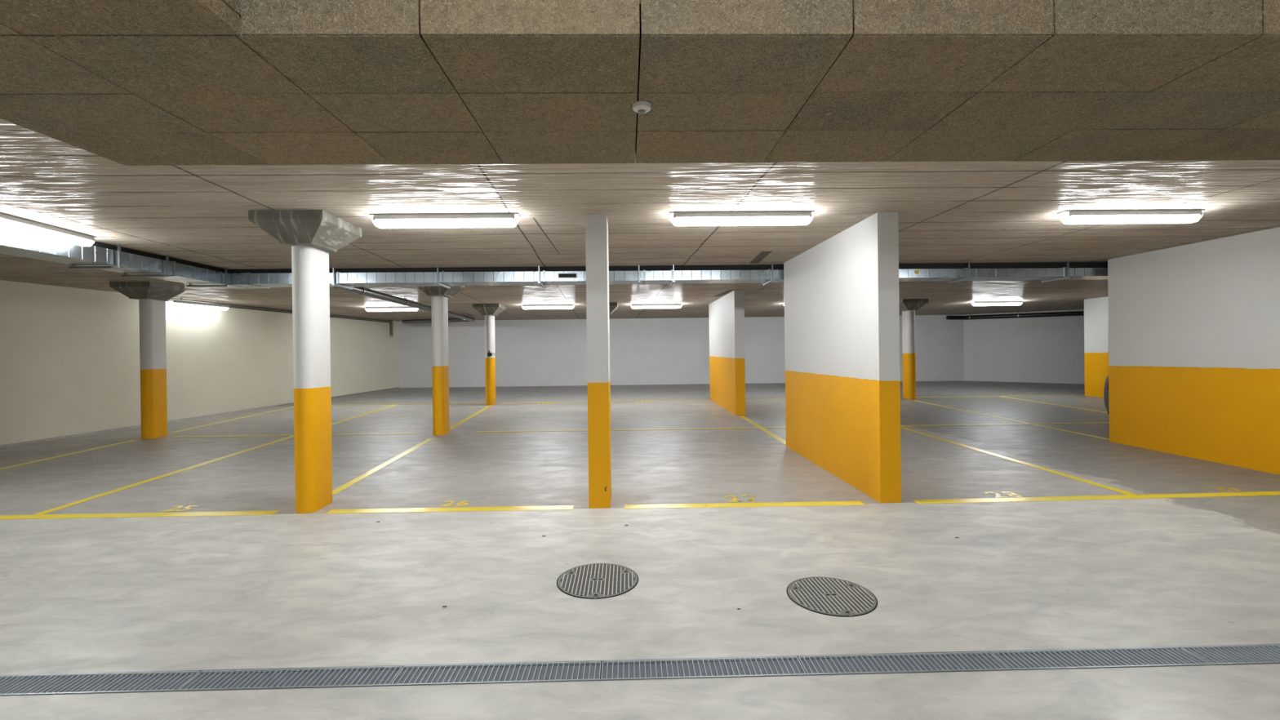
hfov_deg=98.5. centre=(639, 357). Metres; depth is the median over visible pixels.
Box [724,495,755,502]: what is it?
painted number
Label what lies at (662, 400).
parking line
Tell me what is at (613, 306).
column
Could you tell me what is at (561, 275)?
vent grille
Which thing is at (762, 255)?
ceiling patch
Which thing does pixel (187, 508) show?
painted number
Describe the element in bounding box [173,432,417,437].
parking line
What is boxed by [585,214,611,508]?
pillar
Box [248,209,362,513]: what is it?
column
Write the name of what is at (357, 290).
pipe
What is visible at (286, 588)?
floor
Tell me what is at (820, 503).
parking line
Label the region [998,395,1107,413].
parking line
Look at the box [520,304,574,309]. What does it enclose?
ceiling light
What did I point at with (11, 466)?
parking line
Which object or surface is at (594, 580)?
manhole cover
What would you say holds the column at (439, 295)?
on the floor
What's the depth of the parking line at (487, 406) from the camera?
11.97 m
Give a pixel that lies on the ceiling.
(999, 211)
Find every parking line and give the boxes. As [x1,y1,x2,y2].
[0,440,136,470]
[0,510,280,519]
[31,404,395,515]
[167,406,293,433]
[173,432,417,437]
[325,505,573,513]
[331,403,459,405]
[332,438,434,494]
[449,405,491,429]
[475,422,1109,432]
[501,400,693,403]
[624,501,866,508]
[738,415,786,444]
[900,426,1139,495]
[911,400,1109,439]
[912,491,1279,503]
[915,395,1053,397]
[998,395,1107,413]
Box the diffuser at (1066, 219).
[1058,214,1202,224]
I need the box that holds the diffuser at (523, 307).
[521,306,573,309]
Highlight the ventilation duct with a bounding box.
[0,227,1107,289]
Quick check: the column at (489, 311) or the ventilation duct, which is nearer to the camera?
the ventilation duct
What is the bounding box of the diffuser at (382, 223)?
[371,217,518,228]
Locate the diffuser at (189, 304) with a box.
[168,302,228,310]
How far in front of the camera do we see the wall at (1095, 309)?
14.77 m
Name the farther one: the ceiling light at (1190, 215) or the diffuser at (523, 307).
the diffuser at (523, 307)
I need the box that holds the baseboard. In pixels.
[0,386,399,448]
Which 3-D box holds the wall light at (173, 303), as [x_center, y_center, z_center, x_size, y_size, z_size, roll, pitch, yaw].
[-9.870,-1.199,12.383,0.119,0.203,1.410,-1,0,8]
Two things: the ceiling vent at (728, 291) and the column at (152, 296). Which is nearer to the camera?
the column at (152, 296)
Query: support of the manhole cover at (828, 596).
on the floor
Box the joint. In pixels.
[533,217,559,253]
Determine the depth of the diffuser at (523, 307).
14.65 m
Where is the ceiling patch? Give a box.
[749,251,771,263]
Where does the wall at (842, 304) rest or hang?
on the floor
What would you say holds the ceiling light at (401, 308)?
attached to the ceiling
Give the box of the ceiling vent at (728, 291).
[715,289,734,296]
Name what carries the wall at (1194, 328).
on the floor
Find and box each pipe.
[333,286,474,324]
[946,308,1084,319]
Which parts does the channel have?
drain grate, drain grate, drain grate, edge rail, edge rail, drain grate, drain grate, drain grate, drain grate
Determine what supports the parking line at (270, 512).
on the floor
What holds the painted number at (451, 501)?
on the floor
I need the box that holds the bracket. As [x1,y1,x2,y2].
[389,319,393,338]
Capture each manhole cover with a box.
[556,563,638,599]
[786,577,877,617]
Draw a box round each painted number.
[160,505,197,511]
[440,500,468,506]
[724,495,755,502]
[984,491,1022,497]
[1204,486,1240,492]
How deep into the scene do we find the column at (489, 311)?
14.48 m
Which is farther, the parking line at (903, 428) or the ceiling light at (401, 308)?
the ceiling light at (401, 308)
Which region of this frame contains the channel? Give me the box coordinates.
[0,644,1279,695]
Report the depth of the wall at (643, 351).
20.75 m
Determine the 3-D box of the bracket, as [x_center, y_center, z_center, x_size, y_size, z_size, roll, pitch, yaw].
[-8.874,-1.004,19.671,0.105,0.677,0.134,-1,0,-1]
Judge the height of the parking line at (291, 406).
0.107 m
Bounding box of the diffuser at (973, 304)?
[972,302,1022,306]
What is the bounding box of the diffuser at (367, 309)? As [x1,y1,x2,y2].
[364,308,417,311]
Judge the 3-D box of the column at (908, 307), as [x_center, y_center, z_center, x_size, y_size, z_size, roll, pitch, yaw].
[7.209,-0.195,14.755,0.680,2.664,0.760,-1,0,-1]
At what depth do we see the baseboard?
11.23 m
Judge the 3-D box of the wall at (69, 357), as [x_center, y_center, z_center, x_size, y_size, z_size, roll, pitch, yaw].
[-10.925,0.302,7.789,0.335,3.183,26.418,-1,0,8]
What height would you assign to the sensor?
0.038 m
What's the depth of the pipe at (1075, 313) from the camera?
19.70 m
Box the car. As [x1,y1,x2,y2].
[1103,375,1109,414]
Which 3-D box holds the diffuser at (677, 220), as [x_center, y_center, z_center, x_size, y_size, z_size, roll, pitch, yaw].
[0.997,-1.327,5.378,1.380,0.072,0.101,-1,0,-1]
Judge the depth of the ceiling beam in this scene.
2.44 m
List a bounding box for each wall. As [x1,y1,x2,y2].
[0,280,399,444]
[398,315,964,387]
[708,289,745,415]
[783,212,901,502]
[963,309,1084,383]
[1084,296,1108,397]
[1107,226,1279,475]
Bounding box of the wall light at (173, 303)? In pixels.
[168,297,230,310]
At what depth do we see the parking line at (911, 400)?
10.57 m
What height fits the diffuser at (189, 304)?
0.072 m
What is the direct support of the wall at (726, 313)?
on the floor
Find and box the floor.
[0,380,1279,719]
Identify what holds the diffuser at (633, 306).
attached to the ceiling light at (642, 305)
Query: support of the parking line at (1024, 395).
on the floor
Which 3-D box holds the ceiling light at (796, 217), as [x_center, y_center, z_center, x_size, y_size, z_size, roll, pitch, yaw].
[0.996,-1.352,5.378,1.410,0.122,0.119,-1,0,-1]
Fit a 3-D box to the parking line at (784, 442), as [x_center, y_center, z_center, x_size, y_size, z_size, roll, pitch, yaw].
[2.245,1.308,10.206,0.108,0.081,3.300,-1,0,-2]
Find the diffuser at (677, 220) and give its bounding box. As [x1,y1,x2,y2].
[671,216,813,226]
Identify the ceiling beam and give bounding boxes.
[0,0,1279,165]
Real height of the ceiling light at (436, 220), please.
0.122 m
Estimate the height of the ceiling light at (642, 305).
0.122 m
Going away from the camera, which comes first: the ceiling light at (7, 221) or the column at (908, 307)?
the ceiling light at (7, 221)
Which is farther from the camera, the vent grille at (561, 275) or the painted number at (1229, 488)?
the vent grille at (561, 275)
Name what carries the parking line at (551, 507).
on the floor
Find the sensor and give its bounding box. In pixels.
[632,101,651,114]
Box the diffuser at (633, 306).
[631,305,681,308]
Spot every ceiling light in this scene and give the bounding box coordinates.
[0,212,97,246]
[364,306,417,311]
[369,213,519,228]
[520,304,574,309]
[630,303,682,308]
[669,210,815,226]
[972,301,1022,306]
[1057,208,1204,224]
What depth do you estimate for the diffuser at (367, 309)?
14.73 m
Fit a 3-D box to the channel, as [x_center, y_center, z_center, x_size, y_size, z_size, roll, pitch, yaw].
[0.460,1.579,2.736,11.380,0.088,0.168,-1,0,-1]
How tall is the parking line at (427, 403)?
0.006 m
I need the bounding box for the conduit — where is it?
[167,297,389,322]
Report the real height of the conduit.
0.080 m
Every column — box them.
[109,281,184,439]
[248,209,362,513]
[417,285,464,435]
[472,303,505,405]
[608,302,617,314]
[898,298,928,399]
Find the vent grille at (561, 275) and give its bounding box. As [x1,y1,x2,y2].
[558,272,577,278]
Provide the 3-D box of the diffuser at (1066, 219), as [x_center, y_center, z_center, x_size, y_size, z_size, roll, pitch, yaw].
[4.905,-1.376,5.503,1.380,0.072,0.101,-1,0,-1]
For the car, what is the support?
on the floor
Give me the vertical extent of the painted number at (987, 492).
0.007 m
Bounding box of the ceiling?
[0,0,1279,321]
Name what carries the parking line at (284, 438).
on the floor
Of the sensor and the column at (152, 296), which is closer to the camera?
the sensor
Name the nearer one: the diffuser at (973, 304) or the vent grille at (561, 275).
the vent grille at (561, 275)
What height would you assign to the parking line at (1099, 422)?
0.006 m
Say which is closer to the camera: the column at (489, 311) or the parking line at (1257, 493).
the parking line at (1257, 493)
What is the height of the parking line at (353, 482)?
0.086 m
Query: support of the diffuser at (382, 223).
attached to the ceiling light at (436, 220)
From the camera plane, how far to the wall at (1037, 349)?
19.75 m
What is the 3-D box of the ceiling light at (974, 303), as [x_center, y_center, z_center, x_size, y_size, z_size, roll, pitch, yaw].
[9.999,-1.503,15.416,1.410,0.122,0.119,-1,0,-1]

